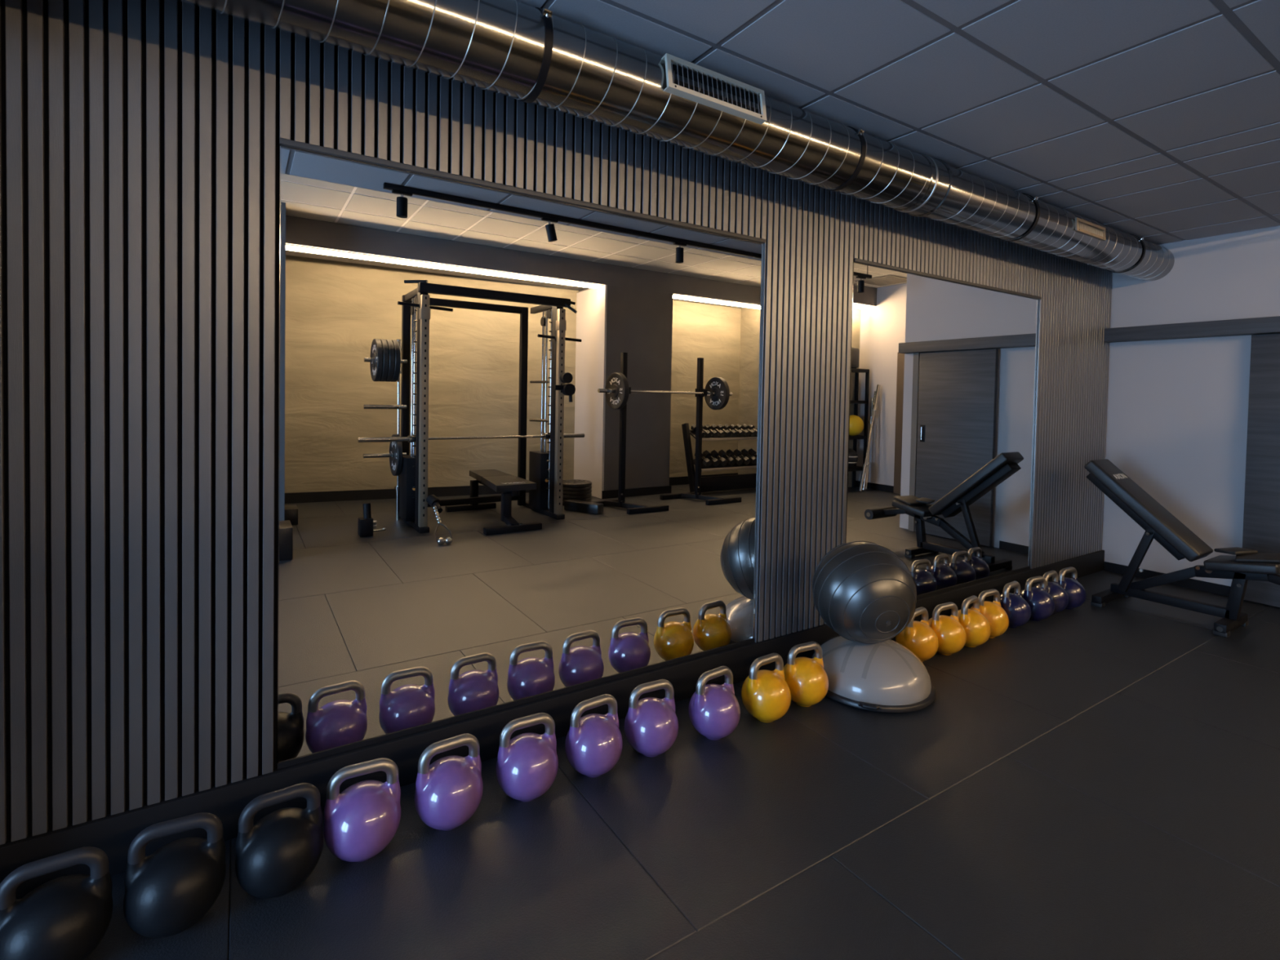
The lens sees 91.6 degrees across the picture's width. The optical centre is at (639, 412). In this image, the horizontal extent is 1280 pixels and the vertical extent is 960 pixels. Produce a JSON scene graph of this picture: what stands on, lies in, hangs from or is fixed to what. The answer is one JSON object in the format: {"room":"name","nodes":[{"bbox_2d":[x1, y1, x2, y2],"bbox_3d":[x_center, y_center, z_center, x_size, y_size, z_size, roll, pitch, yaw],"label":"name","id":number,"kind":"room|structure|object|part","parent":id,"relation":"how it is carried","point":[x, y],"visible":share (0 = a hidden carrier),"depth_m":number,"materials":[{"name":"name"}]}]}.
{"room":"gym","nodes":[
{"label":"gym","id":0,"kind":"room"},
{"bbox_2d":[0,0,736,840],"bbox_3d":[-0.181,-0.271,2.684,9.800,3.200,0.116,0,2,-33],"label":"wall","id":1,"kind":"structure","parent":0,"point":[2,2],"depth_m":1.83,"materials":[{"name":"black fabric"}]},
{"bbox_2d":[277,638,754,769],"bbox_3d":[-0.300,1.149,2.586,2.088,0.019,0.009,0,2,-33],"label":"trim","id":2,"kind":"structure","parent":1,"relation":"attached to","point":[317,755],"depth_m":2.40,"materials":[{"name":"black"}]},
{"bbox_2d":[277,144,764,763],"bbox_3d":[-0.281,0.147,2.561,2.088,1.987,0.007,0,2,-33],"label":"mirror","id":3,"kind":"object","parent":1,"relation":"attached to","point":[518,433],"visible":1,"depth_m":2.38,"materials":[{"name":"clear glass"}]},
{"bbox_2d":[279,137,765,243],"bbox_3d":[-0.260,-0.855,2.530,2.091,0.018,0.021,0,2,-33],"label":"trim","id":4,"kind":"structure","parent":1,"relation":"attached to","point":[290,143],"depth_m":2.34,"materials":[{"name":"grey metal"}]},
{"bbox_2d":[0,549,1104,899],"bbox_3d":[-0.170,1.245,2.661,9.800,0.170,0.030,0,2,-33],"label":"baseboard","id":5,"kind":"structure","parent":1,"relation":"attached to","point":[113,834],"depth_m":2.22,"materials":[{"name":"black wood"}]},
{"bbox_2d":[845,262,1039,595],"bbox_3d":[2.053,0.152,4.064,2.100,1.987,0.007,0,2,-33],"label":"mirror","id":6,"kind":"object","parent":1,"relation":"attached to","point":[941,428],"visible":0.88,"depth_m":3.98,"materials":[{"name":"clear glass"}]},
{"bbox_2d":[853,257,1041,299],"bbox_3d":[2.075,-0.850,4.034,2.103,0.018,0.021,0,2,-33],"label":"trim","id":7,"kind":"structure","parent":1,"relation":"attached to","point":[855,260],"depth_m":3.90,"materials":[{"name":"grey metal"}]},
{"bbox_2d":[916,566,1030,599],"bbox_3d":[2.035,1.155,4.089,2.100,0.019,0.009,0,2,-33],"label":"trim","id":8,"kind":"structure","parent":1,"relation":"attached to","point":[948,588],"depth_m":4.22,"materials":[{"name":"black"}]},
{"bbox_2d":[0,0,1111,844],"bbox_3d":[-0.167,-0.105,2.617,9.777,2.528,0.014,0,2,-33],"label":"wall slats","id":9,"kind":"structure","parent":0,"point":[813,235],"depth_m":1.91,"materials":[{"name":"grey wood"}]},
{"bbox_2d":[84,569,1279,959],"bbox_3d":[2.727,1.489,0.502,14.488,0.100,7.400,0,2,-33],"label":"floor","id":10,"kind":"structure","parent":0,"point":[1086,781],"depth_m":1.98,"materials":[{"name":"black rubber"}]},
{"bbox_2d":[0,846,112,959],"bbox_3d":[-1.401,1.197,1.487,0.215,0.279,0.215,0,2,-38],"label":"kettlebell","id":11,"kind":"object","parent":10,"relation":"on","point":[67,917],"visible":1,"depth_m":1.45,"materials":[{"name":"black metal"}]},
{"bbox_3d":[-1.399,1.097,1.485,0.201,0.079,0.035,0,2,-35],"label":"handle","id":12,"kind":"part","parent":11,"relation":"part of","materials":[{"name":"black metal"}]},
{"bbox_2d":[123,812,226,937],"bbox_3d":[-1.208,1.197,1.623,0.215,0.279,0.215,0,2,-25],"label":"kettlebell","id":13,"kind":"object","parent":10,"relation":"on","point":[167,891],"visible":1,"depth_m":1.57,"materials":[{"name":"black metal"}]},
{"bbox_3d":[-1.206,1.097,1.620,0.201,0.079,0.035,0,2,-29],"label":"handle","id":14,"kind":"part","parent":13,"relation":"part of","materials":[{"name":"black metal"}]},
{"bbox_2d":[235,782,323,897],"bbox_3d":[-1.011,1.198,1.750,0.215,0.279,0.215,0,2,-39],"label":"kettlebell","id":15,"kind":"object","parent":10,"relation":"on","point":[275,855],"visible":1,"depth_m":1.69,"materials":[{"name":"black metal"}]},
{"bbox_3d":[-1.009,1.098,1.748,0.201,0.079,0.035,0,2,-36],"label":"handle","id":16,"kind":"part","parent":15,"relation":"part of","materials":[{"name":"black metal"}]},
{"bbox_2d":[323,757,400,862],"bbox_3d":[-0.838,1.198,1.885,0.215,0.279,0.215,0,2,-25],"label":"kettlebell","id":17,"kind":"object","parent":10,"relation":"on","point":[361,820],"visible":1,"depth_m":1.83,"materials":[{"name":"purple metal"}]},
{"bbox_3d":[-0.836,1.098,1.882,0.201,0.079,0.035,0,2,-29],"label":"handle","id":18,"kind":"part","parent":17,"relation":"part of","materials":[{"name":"silver metal"}]},
{"bbox_2d":[413,733,483,831],"bbox_3d":[-0.621,1.198,2.025,0.215,0.279,0.215,0,2,-39],"label":"kettlebell","id":19,"kind":"object","parent":10,"relation":"on","point":[449,790],"visible":1,"depth_m":1.96,"materials":[{"name":"purple metal"}]},
{"bbox_3d":[-0.619,1.098,2.022,0.201,0.079,0.035,0,2,-36],"label":"handle","id":20,"kind":"part","parent":19,"relation":"part of","materials":[{"name":"silver metal"}]},
{"bbox_2d":[495,712,558,801],"bbox_3d":[-0.393,1.199,2.174,0.215,0.279,0.215,0,2,-27],"label":"kettlebell","id":21,"kind":"object","parent":10,"relation":"on","point":[526,767],"visible":1,"depth_m":2.11,"materials":[{"name":"purple metal"}]},
{"bbox_3d":[-0.391,1.099,2.171,0.201,0.079,0.035,0,2,-31],"label":"handle","id":22,"kind":"part","parent":21,"relation":"part of","materials":[{"name":"silver metal"}]},
{"bbox_2d":[564,693,622,777],"bbox_3d":[-0.171,1.199,2.317,0.215,0.279,0.215,0,2,-40],"label":"kettlebell","id":23,"kind":"object","parent":10,"relation":"on","point":[593,742],"visible":1,"depth_m":2.25,"materials":[{"name":"purple metal"}]},
{"bbox_3d":[-0.169,1.099,2.314,0.201,0.079,0.035,0,2,-37],"label":"handle","id":24,"kind":"part","parent":23,"relation":"part of","materials":[{"name":"silver metal"}]},
{"bbox_2d":[623,679,678,756],"bbox_3d":[0.045,1.200,2.454,0.215,0.279,0.215,0,2,-26],"label":"kettlebell","id":25,"kind":"object","parent":10,"relation":"on","point":[651,726],"visible":1,"depth_m":2.39,"materials":[{"name":"purple metal"}]},
{"bbox_3d":[0.047,1.100,2.451,0.201,0.079,0.035,0,2,-30],"label":"handle","id":26,"kind":"part","parent":25,"relation":"part of","materials":[{"name":"silver metal"}]},
{"bbox_2d":[688,666,740,740],"bbox_3d":[0.309,1.201,2.582,0.215,0.279,0.215,0,2,-34],"label":"kettlebell","id":27,"kind":"object","parent":10,"relation":"on","point":[713,709],"visible":1,"depth_m":2.52,"materials":[{"name":"purple metal"}]},
{"bbox_3d":[0.311,1.101,2.579,0.201,0.079,0.035,0,2,-38],"label":"handle","id":28,"kind":"part","parent":27,"relation":"part of","materials":[{"name":"silver metal"}]},
{"bbox_2d":[741,653,791,722],"bbox_3d":[0.553,1.202,2.727,0.215,0.279,0.215,0,2,-39],"label":"kettlebell","id":29,"kind":"object","parent":10,"relation":"on","point":[766,695],"visible":1,"depth_m":2.66,"materials":[{"name":"yellow metal"}]},
{"bbox_3d":[0.555,1.102,2.725,0.201,0.079,0.035,0,2,-36],"label":"handle","id":30,"kind":"part","parent":29,"relation":"part of","materials":[{"name":"silver metal"}]},
{"bbox_2d":[783,641,828,706],"bbox_3d":[0.760,1.202,2.873,0.215,0.279,0.215,0,2,-31],"label":"kettlebell","id":31,"kind":"object","parent":10,"relation":"on","point":[806,678],"visible":0.89,"depth_m":2.81,"materials":[{"name":"yellow metal"}]},
{"bbox_3d":[0.762,1.103,2.870,0.201,0.079,0.035,0,2,-28],"label":"handle","id":32,"kind":"part","parent":31,"relation":"part of","materials":[{"name":"silver metal"}]},
{"bbox_2d":[811,635,935,712],"bbox_3d":[1.133,1.231,3.078,0.600,0.226,0.600,0,2,-33],"label":"trainer","id":33,"kind":"object","parent":10,"relation":"on","point":[885,677],"visible":0.73,"depth_m":2.88,"materials":[{"name":"grey plastic"}]},
{"bbox_2d":[812,541,916,644],"bbox_3d":[1.096,0.877,3.057,0.480,0.479,0.484,0,2,-33],"label":"exercise ball","id":34,"kind":"object","parent":33,"relation":"on","point":[863,591],"visible":1,"depth_m":2.89,"materials":[{"name":"grey rubber"}]},
{"bbox_3d":[1.031,1.317,2.791,0.098,0.022,0.039,2,2,19],"label":"grip handle","id":35,"kind":"part","parent":33,"relation":"part of","materials":[{"name":"black plastic"}]},
{"bbox_2d":[895,606,938,662],"bbox_3d":[1.506,1.204,3.383,0.215,0.279,0.215,0,2,-35],"label":"kettlebell","id":36,"kind":"object","parent":10,"relation":"on","point":[917,637],"visible":0.76,"depth_m":3.31,"materials":[{"name":"yellow metal"}]},
{"bbox_3d":[1.508,1.103,3.380,0.201,0.079,0.035,0,2,-39],"label":"handle","id":37,"kind":"part","parent":36,"relation":"part of","materials":[{"name":"silver metal"}]},
{"bbox_2d":[928,602,966,655],"bbox_3d":[1.706,1.205,3.482,0.215,0.279,0.215,0,2,-25],"label":"kettlebell","id":38,"kind":"object","parent":10,"relation":"on","point":[951,634],"visible":0.77,"depth_m":3.41,"materials":[{"name":"yellow metal"}]},
{"bbox_3d":[1.708,1.105,3.479,0.201,0.079,0.035,0,2,-29],"label":"handle","id":39,"kind":"part","parent":38,"relation":"part of","materials":[{"name":"silver metal"}]},
{"bbox_2d":[958,595,991,647],"bbox_3d":[1.910,1.206,3.601,0.215,0.279,0.215,0,2,-37],"label":"kettlebell","id":40,"kind":"object","parent":10,"relation":"on","point":[977,628],"visible":0.66,"depth_m":3.53,"materials":[{"name":"yellow metal"}]},
{"bbox_3d":[1.912,1.105,3.599,0.201,0.079,0.035,0,2,-41],"label":"handle","id":41,"kind":"part","parent":40,"relation":"part of","materials":[{"name":"silver metal"}]},
{"bbox_2d":[969,588,1008,638],"bbox_3d":[2.099,1.205,3.746,0.215,0.279,0.215,0,2,-26],"label":"kettlebell","id":42,"kind":"object","parent":10,"relation":"on","point":[997,616],"visible":0.63,"depth_m":3.68,"materials":[{"name":"yellow metal"}]},
{"bbox_3d":[2.100,1.105,3.744,0.201,0.079,0.035,0,2,-30],"label":"handle","id":43,"kind":"part","parent":42,"relation":"part of","materials":[{"name":"silver metal"}]},
{"bbox_2d":[992,581,1031,628],"bbox_3d":[2.338,1.205,3.919,0.215,0.279,0.215,0,2,-40],"label":"kettlebell","id":44,"kind":"object","parent":10,"relation":"on","point":[1018,611],"visible":0.66,"depth_m":3.85,"materials":[{"name":"blue metal"}]},
{"bbox_3d":[2.340,1.105,3.916,0.201,0.079,0.035,0,2,-37],"label":"handle","id":45,"kind":"part","parent":44,"relation":"part of","materials":[{"name":"silver metal"}]},
{"bbox_2d":[1020,575,1055,621],"bbox_3d":[2.578,1.206,4.055,0.215,0.279,0.215,0,2,-23],"label":"kettlebell","id":46,"kind":"object","parent":10,"relation":"on","point":[1042,604],"visible":0.77,"depth_m":3.99,"materials":[{"name":"blue metal"}]},
{"bbox_3d":[2.580,1.107,4.052,0.201,0.079,0.035,0,2,-27],"label":"handle","id":47,"kind":"part","parent":46,"relation":"part of","materials":[{"name":"silver metal"}]},
{"bbox_2d":[1033,570,1068,614],"bbox_3d":[2.759,1.206,4.189,0.215,0.279,0.215,0,2,-39],"label":"kettlebell","id":48,"kind":"object","parent":10,"relation":"on","point":[1060,597],"visible":0.55,"depth_m":4.12,"materials":[{"name":"blue metal"}]},
{"bbox_3d":[2.761,1.107,4.187,0.201,0.079,0.035,0,2,-36],"label":"handle","id":49,"kind":"part","parent":48,"relation":"part of","materials":[{"name":"silver metal"}]},
{"bbox_2d":[1057,566,1086,609],"bbox_3d":[2.952,1.207,4.296,0.215,0.279,0.215,0,2,-25],"label":"kettlebell","id":50,"kind":"object","parent":10,"relation":"on","point":[1076,592],"visible":0.66,"depth_m":4.22,"materials":[{"name":"blue metal"}]},
{"bbox_3d":[2.954,1.107,4.293,0.201,0.079,0.035,0,2,-29],"label":"handle","id":51,"kind":"part","parent":50,"relation":"part of","materials":[{"name":"silver metal"}]},
{"bbox_2d":[1084,458,1279,637],"bbox_3d":[3.659,0.862,4.049,0.500,1.008,1.291,0,2,-33],"label":"bench","id":52,"kind":"object","parent":10,"relation":"on","point":[1158,523],"visible":1,"depth_m":4.15,"materials":[{"name":"black leather"},{"name":"black foam"},{"name":"black powder-coated steel"}]},
{"bbox_3d":[3.471,0.699,4.341,0.150,0.530,0.586,0,2,-33],"label":"backrest frame","id":53,"kind":"part","parent":52,"relation":"part of","materials":[{"name":"black"}]},
{"bbox_3d":[3.497,0.649,4.301,0.270,0.601,0.664,0,2,-33],"label":"backrest","id":54,"kind":"part","parent":52,"relation":"part of","materials":[{"name":"black leather"}]},
{"bbox_3d":[3.610,1.118,4.124,0.060,0.357,0.805,0,2,-33],"label":"frame","id":55,"kind":"part","parent":52,"relation":"part of","materials":[{"name":"black metal"}]},
{"bbox_3d":[3.633,0.998,3.959,0.080,0.036,0.036,0,2,-33],"label":"knob","id":56,"kind":"part","parent":52,"relation":"part of","materials":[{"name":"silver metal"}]},
{"bbox_3d":[3.774,0.943,3.869,0.300,0.109,0.340,0,2,-33],"label":"seat","id":57,"kind":"part","parent":52,"relation":"part of","materials":[{"name":"black leather"}]},
{"bbox_2d":[1213,546,1279,563],"bbox_3d":[3.788,0.887,3.850,0.279,0.051,0.335,0,2,-33],"label":"towel","id":58,"kind":"object","parent":52,"relation":"on","point":[1242,554],"visible":1,"depth_m":3.84,"materials":[{"name":"black fabric"}]},
{"bbox_3d":[3.903,1.030,3.670,0.050,0.108,0.289,0,2,-33],"label":"roller arm","id":59,"kind":"part","parent":52,"relation":"part of","materials":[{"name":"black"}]},
{"bbox_2d":[515,0,1279,244],"bbox_3d":[1.394,-1.336,2.365,12.076,0.004,2.026,0,2,-33],"label":"ceiling","id":60,"kind":"structure","parent":0,"point":[828,45],"depth_m":2.50,"materials":[{"name":"tile"}]},
{"bbox_2d":[177,0,1174,280],"bbox_3d":[0.868,-1.210,2.904,7.800,0.300,0.328,0,2,-33],"label":"ventilation duct","id":61,"kind":"object","parent":60,"relation":"hanging from","point":[523,52],"visible":1,"depth_m":2.30,"materials":[{"name":"metal"}]},
{"bbox_2d":[661,53,767,124],"bbox_3d":[0.292,-1.230,2.377,0.480,0.131,0.056,0,2,-33],"label":"grille","id":62,"kind":"object","parent":61,"relation":"attached to","point":[683,82],"depth_m":2.36,"materials":[{"name":"silver metal"}]},
{"bbox_2d":[1073,217,1106,240],"bbox_3d":[2.961,-1.208,4.106,0.420,0.085,0.041,0,2,-33],"label":"grille","id":63,"kind":"object","parent":61,"relation":"attached to","point":[1082,228],"depth_m":4.08,"materials":[{"name":"silver metal"}]},
{"bbox_2d":[540,0,1279,240],"bbox_3d":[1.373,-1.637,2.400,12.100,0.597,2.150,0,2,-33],"label":"grid","id":64,"kind":"object","parent":60,"relation":"attached to","point":[1220,5],"visible":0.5,"depth_m":2.48,"materials":[{"name":"grey metal"}]},
{"bbox_2d":[1101,225,1279,586],"bbox_3d":[5.476,-0.229,5.165,2.400,3.200,2.030,0,2,-33],"label":"wall","id":65,"kind":"structure","parent":0,"point":[1177,411],"depth_m":4.83,"materials":[{"name":"grey paint"}]},
{"bbox_2d":[1103,561,1231,596],"bbox_3d":[4.173,1.316,4.955,0.012,0.075,0.810,0,2,-33],"label":"baseboard","id":66,"kind":"structure","parent":65,"relation":"attached to","point":[1209,587],"depth_m":4.84,"materials":[{"name":"black"}]},
{"bbox_2d":[1104,315,1279,342],"bbox_3d":[4.444,-0.620,4.432,0.130,0.110,1.918,0,2,-33],"label":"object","id":67,"kind":"object","parent":65,"relation":"attached to","point":[1267,325],"visible":0.97,"depth_m":4.70,"materials":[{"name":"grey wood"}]},
{"bbox_2d":[1242,333,1279,607],"bbox_3d":[4.606,0.410,4.171,0.067,1.918,0.800,0,2,-33],"label":"door","id":68,"kind":"structure","parent":65,"relation":"in","point":[1261,515],"depth_m":4.42,"materials":[{"name":"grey wood"}]}
]}

